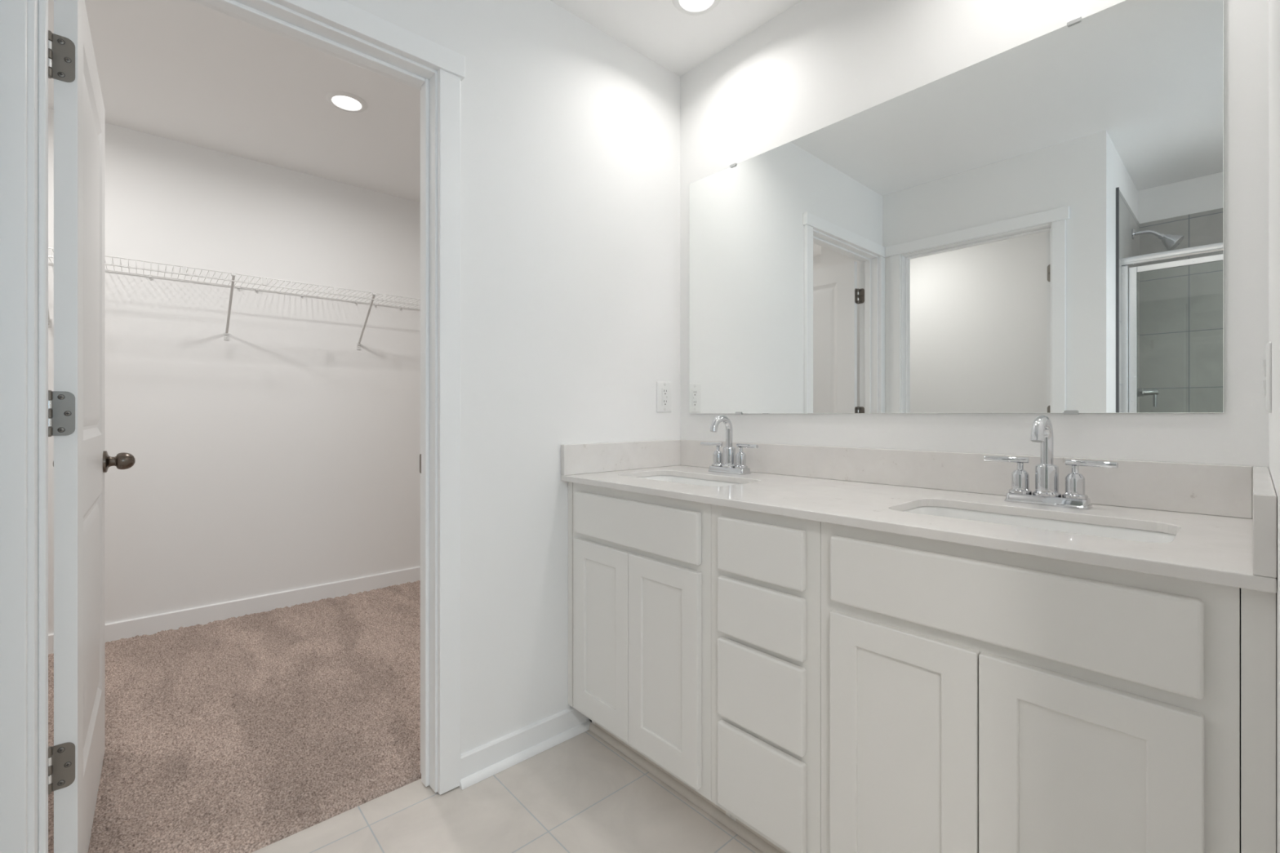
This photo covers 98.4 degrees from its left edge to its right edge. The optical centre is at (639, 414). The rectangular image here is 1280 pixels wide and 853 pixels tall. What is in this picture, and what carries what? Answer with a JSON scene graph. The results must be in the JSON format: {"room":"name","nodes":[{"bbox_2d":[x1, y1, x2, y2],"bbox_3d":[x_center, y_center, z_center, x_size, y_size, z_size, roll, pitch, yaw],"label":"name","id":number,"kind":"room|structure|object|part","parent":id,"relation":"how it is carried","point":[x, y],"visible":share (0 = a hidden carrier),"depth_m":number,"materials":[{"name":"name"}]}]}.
{"room":"bathroom","nodes":[
{"label":"bathroom","id":0,"kind":"room"},
{"bbox_2d":[48,108,420,634],"bbox_3d":[-1.944,-0.144,3.150,3.700,2.440,0.100,0,0,-42],"label":"wall","id":1,"kind":"structure","parent":0,"point":[282,454],"depth_m":2.94,"materials":[{"name":"white paint"}]},
{"bbox_2d":[48,566,420,653],"bbox_3d":[-1.924,1.027,3.091,3.450,0.098,0.014,0,0,-42],"label":"baseboard","id":2,"kind":"structure","parent":1,"relation":"attached to","point":[150,624],"depth_m":2.94,"materials":[{"name":"white paint"}]},
{"bbox_2d":[48,247,420,349],"bbox_3d":[-1.834,-0.536,2.970,3.383,0.293,0.314,0,0,-42],"label":"wire shelf","id":3,"kind":"object","parent":1,"relation":"attached to","point":[226,335],"visible":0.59,"depth_m":2.82,"materials":[{"name":"white metal"}]},
{"bbox_3d":[-1.835,-0.661,2.969,3.380,0.041,0.303,0,0,-42],"label":"rail","id":4,"kind":"part","parent":3,"relation":"part of","materials":[{"name":"white plastic"}]},
{"bbox_2d":[48,0,801,202],"bbox_3d":[-0.507,-1.414,1.220,4.150,0.100,4.892,0,0,-42],"label":"ceiling","id":5,"kind":"structure","parent":0,"point":[184,71],"depth_m":2.24,"materials":[{"name":"white paint"}]},
{"bbox_2d":[325,90,367,112],"bbox_3d":[-1.279,-1.361,2.410,0.162,0.007,0.162,0,0,-42],"label":"recessed light","id":6,"kind":"object","parent":5,"relation":"in","point":[345,101],"visible":1,"depth_m":2.40,"materials":[{"name":"white plastic"}]},
{"bbox_2d":[671,0,720,15],"bbox_3d":[0.185,-1.361,1.805,0.162,0.007,0.162,0,0,-42],"label":"recessed light","id":7,"kind":"object","parent":5,"relation":"in","point":[693,7],"visible":1,"depth_m":1.84,"materials":[{"name":"white plastic"}]},
{"bbox_2d":[251,729,763,852],"bbox_3d":[-0.112,1.126,0.199,3.370,0.100,2.847,0,0,-42],"label":"floor","id":8,"kind":"structure","parent":0,"point":[580,794],"depth_m":1.47,"materials":[{"name":"tile"}]},
{"bbox_2d":[568,481,731,817],"bbox_3d":[0.163,0.649,1.807,0.563,0.854,0.631,0,0,-42],"label":"vanity cabinet","id":9,"kind":"object","parent":8,"relation":"on","point":[639,564],"visible":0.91,"depth_m":1.57,"materials":[{"name":"white paint"}]},
{"bbox_3d":[-0.118,0.672,1.716,0.009,0.432,0.164,0,0,-42],"label":"panel","id":10,"kind":"part","parent":9,"relation":"part of","materials":[{"name":"white paint"}]},
{"bbox_3d":[-0.119,0.681,1.715,0.019,0.553,0.270,0,0,-42],"label":"door","id":11,"kind":"part","parent":9,"relation":"part of","materials":[{"name":"white paint"}]},
{"bbox_3d":[-0.028,0.319,1.614,0.019,0.136,0.542,0,0,-42],"label":"drawer","id":12,"kind":"part","parent":9,"relation":"part of","materials":[{"name":"white paint"}]},
{"bbox_3d":[0.064,0.672,1.514,0.009,0.432,0.164,0,0,-42],"label":"panel","id":13,"kind":"part","parent":9,"relation":"part of","materials":[{"name":"white paint"}]},
{"bbox_3d":[0.063,0.681,1.512,0.019,0.553,0.270,0,0,-42],"label":"door","id":14,"kind":"part","parent":9,"relation":"part of","materials":[{"name":"white paint"}]},
{"bbox_2d":[588,722,781,852],"bbox_3d":[0.340,1.067,1.327,0.016,0.016,1.554,0,0,-42],"label":"trim","id":15,"kind":"structure","parent":9,"relation":"attached to","point":[720,816],"depth_m":1.55,"materials":[{"name":"beige paint"}]},
{"bbox_2d":[560,465,1276,593],"bbox_3d":[0.473,0.212,1.456,0.575,0.019,1.568,0,0,-42],"label":"countertop","id":16,"kind":"structure","parent":9,"relation":"on","point":[1204,548],"depth_m":1.08,"materials":[{"name":"stone"}]},
{"bbox_2d":[560,439,683,475],"bbox_3d":[-0.045,0.151,2.031,0.575,0.102,0.020,0,0,-42],"label":"side splash","id":17,"kind":"object","parent":16,"relation":"on","point":[584,458],"visible":0.86,"depth_m":1.99,"materials":[{"name":"stone"}]},
{"bbox_2d":[640,475,740,486],"bbox_3d":[0.148,0.293,1.781,0.267,0.142,0.475,0,0,-42],"label":"sink","id":18,"kind":"object","parent":16,"relation":"in","point":[704,482],"visible":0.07,"depth_m":1.93,"materials":[{"name":"white ceramic"}]},
{"bbox_2d":[700,414,758,475],"bbox_3d":[0.285,0.102,1.901,0.123,0.200,0.246,0,0,-42],"label":"faucet","id":19,"kind":"object","parent":16,"relation":"on","point":[732,464],"visible":1,"depth_m":1.90,"materials":[{"name":"silver metal"}]},
{"bbox_3d":[0.256,0.106,1.980,0.089,0.013,0.013,0,0,42],"label":"lever","id":20,"kind":"part","parent":19,"relation":"part of","materials":[{"name":"silver metal"}]},
{"bbox_3d":[0.277,0.147,1.961,0.045,0.070,0.045,0,0,-42],"label":"handle","id":21,"kind":"part","parent":19,"relation":"part of","materials":[{"name":"silver metal"}]},
{"bbox_3d":[0.280,0.056,1.895,0.107,0.109,0.024,0,0,-42],"label":"spout","id":22,"kind":"part","parent":19,"relation":"part of","materials":[{"name":"silver metal"}]},
{"bbox_3d":[0.310,0.147,1.923,0.053,0.071,0.053,0,0,-42],"label":"spout","id":23,"kind":"part","parent":19,"relation":"part of","materials":[{"name":"silver metal"}]},
{"bbox_3d":[0.310,0.192,1.923,0.055,0.020,0.156,0,0,-42],"label":"plate","id":24,"kind":"part","parent":19,"relation":"part of","materials":[{"name":"silver metal"}]},
{"bbox_3d":[0.344,0.147,1.886,0.045,0.070,0.045,0,0,-42],"label":"handle","id":25,"kind":"part","parent":19,"relation":"part of","materials":[{"name":"silver metal"}]},
{"bbox_3d":[0.361,0.106,1.863,0.013,0.013,0.089,0,0,-36],"label":"lever","id":26,"kind":"part","parent":19,"relation":"part of","materials":[{"name":"silver metal"}]},
{"bbox_2d":[902,506,1175,542],"bbox_3d":[0.759,0.293,1.103,0.267,0.142,0.475,0,0,-42],"label":"sink","id":27,"kind":"object","parent":16,"relation":"in","point":[1135,535],"visible":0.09,"depth_m":1.16,"materials":[{"name":"white ceramic"}]},
{"bbox_2d":[983,415,1118,509],"bbox_3d":[0.894,0.102,1.226,0.123,0.200,0.246,0,0,-42],"label":"faucet","id":28,"kind":"object","parent":16,"relation":"on","point":[1046,492],"visible":1,"depth_m":1.23,"materials":[{"name":"silver metal"}]},
{"bbox_3d":[0.864,0.106,1.305,0.089,0.013,0.013,0,0,42],"label":"lever","id":29,"kind":"part","parent":28,"relation":"part of","materials":[{"name":"silver metal"}]},
{"bbox_3d":[0.885,0.147,1.286,0.045,0.070,0.045,0,0,-42],"label":"handle","id":30,"kind":"part","parent":28,"relation":"part of","materials":[{"name":"silver metal"}]},
{"bbox_3d":[0.888,0.056,1.220,0.107,0.109,0.024,0,0,-42],"label":"spout","id":31,"kind":"part","parent":28,"relation":"part of","materials":[{"name":"silver metal"}]},
{"bbox_3d":[0.919,0.147,1.248,0.053,0.071,0.053,0,0,-42],"label":"spout","id":32,"kind":"part","parent":28,"relation":"part of","materials":[{"name":"silver metal"}]},
{"bbox_3d":[0.919,0.192,1.248,0.055,0.020,0.156,0,0,-42],"label":"plate","id":33,"kind":"part","parent":28,"relation":"part of","materials":[{"name":"silver metal"}]},
{"bbox_3d":[0.953,0.147,1.210,0.045,0.070,0.045,0,0,-42],"label":"handle","id":34,"kind":"part","parent":28,"relation":"part of","materials":[{"name":"silver metal"}]},
{"bbox_3d":[0.970,0.106,1.188,0.013,0.013,0.089,0,0,-36],"label":"lever","id":35,"kind":"part","parent":28,"relation":"part of","materials":[{"name":"silver metal"}]},
{"bbox_2d":[1252,466,1276,577],"bbox_3d":[0.992,0.151,0.881,0.575,0.102,0.020,0,0,-42],"label":"side splash","id":36,"kind":"object","parent":16,"relation":"on","point":[1264,494],"visible":1,"depth_m":0.69,"materials":[{"name":"stone"}]},
{"bbox_2d":[711,504,821,852],"bbox_3d":[0.476,0.649,1.460,0.563,0.854,0.302,0,0,-42],"label":"vanity cabinet","id":37,"kind":"object","parent":8,"relation":"on","point":[766,568],"visible":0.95,"depth_m":1.25,"materials":[{"name":"white paint"}]},
{"bbox_3d":[0.275,0.856,1.277,0.019,0.204,0.238,0,0,-42],"label":"drawer","id":38,"kind":"part","parent":37,"relation":"part of","materials":[{"name":"white paint"}]},
{"bbox_3d":[0.275,0.643,1.277,0.019,0.189,0.238,0,0,-42],"label":"drawer","id":39,"kind":"part","parent":37,"relation":"part of","materials":[{"name":"white paint"}]},
{"bbox_3d":[0.275,0.465,1.277,0.019,0.136,0.238,0,0,-42],"label":"drawer","id":40,"kind":"part","parent":37,"relation":"part of","materials":[{"name":"white paint"}]},
{"bbox_3d":[0.275,0.316,1.277,0.019,0.130,0.238,0,0,-42],"label":"drawer","id":41,"kind":"part","parent":37,"relation":"part of","materials":[{"name":"white paint"}]},
{"bbox_2d":[821,521,1275,852],"bbox_3d":[0.790,0.649,1.112,0.563,0.854,0.633,0,0,-42],"label":"vanity cabinet","id":42,"kind":"object","parent":8,"relation":"on","point":[975,699],"visible":0.89,"depth_m":0.88,"materials":[{"name":"white paint"}]},
{"bbox_3d":[0.488,0.672,1.043,0.009,0.432,0.164,0,0,-42],"label":"panel","id":43,"kind":"part","parent":42,"relation":"part of","materials":[{"name":"white paint"}]},
{"bbox_3d":[0.486,0.681,1.042,0.019,0.553,0.270,0,0,-42],"label":"door","id":44,"kind":"part","parent":42,"relation":"part of","materials":[{"name":"white paint"}]},
{"bbox_3d":[0.577,0.316,0.942,0.019,0.133,0.539,0,0,-42],"label":"drawer","id":45,"kind":"part","parent":42,"relation":"part of","materials":[{"name":"white paint"}]},
{"bbox_3d":[0.669,0.672,0.842,0.009,0.432,0.161,0,0,-42],"label":"panel","id":46,"kind":"part","parent":42,"relation":"part of","materials":[{"name":"white paint"}]},
{"bbox_3d":[0.668,0.681,0.841,0.019,0.553,0.267,0,0,-42],"label":"door","id":47,"kind":"part","parent":42,"relation":"part of","materials":[{"name":"white paint"}]},
{"bbox_2d":[342,0,679,754],"bbox_3d":[-0.267,-0.144,1.923,2.851,2.440,0.115,0,0,-42],"label":"wall","id":48,"kind":"structure","parent":0,"point":[570,134],"depth_m":1.80,"materials":[{"name":"white paint"}]},
{"bbox_2d":[48,0,135,852],"bbox_3d":[-1.455,0.051,1.448,0.180,2.026,0.770,0,0,-41],"label":"door","id":49,"kind":"structure","parent":48,"relation":"in","point":[82,461],"depth_m":1.17,"materials":[{"name":"white paint"}]},
{"bbox_3d":[-1.617,0.146,1.736,0.047,0.054,0.054,0,0,-41],"label":"knob","id":50,"kind":"part","parent":49,"relation":"part of","materials":[{"name":"brown metal"}]},
{"bbox_2d":[0,0,465,852],"bbox_3d":[-0.894,0.018,1.346,0.916,2.108,0.146,0,0,-42],"label":"door frame","id":51,"kind":"structure","parent":48,"relation":"attached to","point":[340,29],"depth_m":1.09,"materials":[{"name":"white paint"}]},
{"bbox_3d":[-1.173,0.049,1.017,0.060,2.046,0.018,0,0,-42],"label":"casing","id":52,"kind":"part","parent":51,"relation":"part of","materials":[{"name":"white paint"}]},
{"bbox_3d":[-0.853,-1.005,1.301,0.916,0.062,0.024,0,0,-42],"label":"head casing","id":53,"kind":"part","parent":51,"relation":"part of","materials":[{"name":"white paint"}]},
{"bbox_3d":[-0.647,0.146,1.637,0.002,0.057,0.028,0,0,-42],"label":"strike plate","id":54,"kind":"part","parent":51,"relation":"part of","materials":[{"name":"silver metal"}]},
{"bbox_3d":[-0.546,0.049,1.582,0.062,2.046,0.018,0,0,-42],"label":"casing","id":55,"kind":"part","parent":51,"relation":"part of","materials":[{"name":"white paint"}]},
{"bbox_2d":[460,706,589,779],"bbox_3d":[-0.352,1.034,1.759,0.464,0.083,0.014,0,0,-42],"label":"baseboard","id":56,"kind":"structure","parent":48,"relation":"attached to","point":[475,760],"depth_m":1.72,"materials":[{"name":"white paint"}]},
{"bbox_2d":[459,720,591,790],"bbox_3d":[-0.342,1.066,1.746,0.467,0.019,0.019,0,0,-42],"label":"trim","id":57,"kind":"structure","parent":48,"relation":"attached to","point":[506,763],"depth_m":1.72,"materials":[{"name":"white paint"}]},
{"bbox_2d":[656,381,671,412],"bbox_3d":[0.097,-0.069,2.167,0.081,0.121,0.009,0,0,-42],"label":"power outlet","id":58,"kind":"object","parent":48,"relation":"attached to","point":[664,389],"visible":1,"depth_m":2.16,"materials":[{"name":"white plastic"}]},
{"bbox_2d":[662,388,668,405],"bbox_3d":[0.098,-0.069,2.165,0.034,0.067,0.003,0,0,-42],"label":"receptacle","id":59,"kind":"object","parent":58,"relation":"attached to","point":[664,391],"depth_m":2.16,"materials":[{"name":"white plastic"}]},
{"bbox_2d":[680,0,1268,479],"bbox_3d":[0.730,-0.144,1.688,0.115,2.440,1.570,0,0,-42],"label":"wall","id":60,"kind":"structure","parent":0,"point":[817,64],"depth_m":1.51,"materials":[{"name":"white paint"}]},
{"bbox_2d":[689,0,1224,413],"bbox_3d":[0.684,-0.458,1.648,0.006,0.909,1.454,0,0,-42],"label":"mirror","id":61,"kind":"object","parent":60,"relation":"attached to","point":[1036,225],"visible":1,"depth_m":1.40,"materials":[{"name":"silver mirror"}]},
{"bbox_2d":[735,411,742,414],"bbox_3d":[0.359,-0.005,2.005,0.010,0.010,0.027,0,0,-42],"label":"mirror clip","id":62,"kind":"object","parent":61,"relation":"attached to","point":[736,412],"visible":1,"depth_m":2.00,"materials":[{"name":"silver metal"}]},
{"bbox_2d":[1063,410,1079,414],"bbox_3d":[1.006,-0.005,1.288,0.010,0.010,0.027,0,0,-42],"label":"mirror clip","id":63,"kind":"object","parent":61,"relation":"attached to","point":[1065,412],"visible":1,"depth_m":1.28,"materials":[{"name":"silver metal"}]},
{"bbox_2d":[1066,16,1082,26],"bbox_3d":[1.009,-0.912,1.284,0.010,0.010,0.027,0,0,-42],"label":"mirror clip","id":64,"kind":"object","parent":61,"relation":"attached to","point":[1078,19],"visible":1,"depth_m":1.28,"materials":[{"name":"silver metal"}]},
{"bbox_2d":[680,440,1252,519],"bbox_3d":[0.680,0.151,1.642,0.019,0.102,1.527,0,0,-42],"label":"backsplash","id":65,"kind":"structure","parent":60,"relation":"attached to","point":[1209,489],"depth_m":1.40,"materials":[{"name":"stone"}]},
{"bbox_2d":[1268,0,1279,852],"bbox_3d":[1.298,-0.144,0.348,1.065,2.440,1.180,0,0,-42],"label":"wall","id":66,"kind":"structure","parent":0,"point":[1273,5],"depth_m":0.74,"materials":[{"name":"white paint"}]},
{"bbox_2d":[1262,342,1271,413],"bbox_3d":[1.057,-0.061,0.933,0.070,0.117,0.009,0,0,-42],"label":"light switch","id":67,"kind":"object","parent":66,"relation":"attached to","point":[1267,362],"visible":1,"depth_m":0.91,"materials":[{"name":"white plastic"}]},
{"bbox_3d":[1.059,-0.061,0.931,0.070,0.117,0.006,0,0,-42],"label":"plate","id":68,"kind":"part","parent":67,"relation":"part of","materials":[{"name":"white plastic"}]},
{"bbox_3d":[-1.038,1.127,2.657,3.014,0.097,2.044,0,0,-42],"label":"floor","id":69,"kind":"structure","parent":0,"visible":0},
{"bbox_2d":[48,580,421,852],"bbox_3d":[-1.279,1.066,2.372,3.454,0.031,1.944,0,0,-42],"label":"floor","id":70,"kind":"structure","parent":69,"relation":"on","point":[250,733],"depth_m":1.90,"materials":[{"name":"beige carpet"}]}
]}

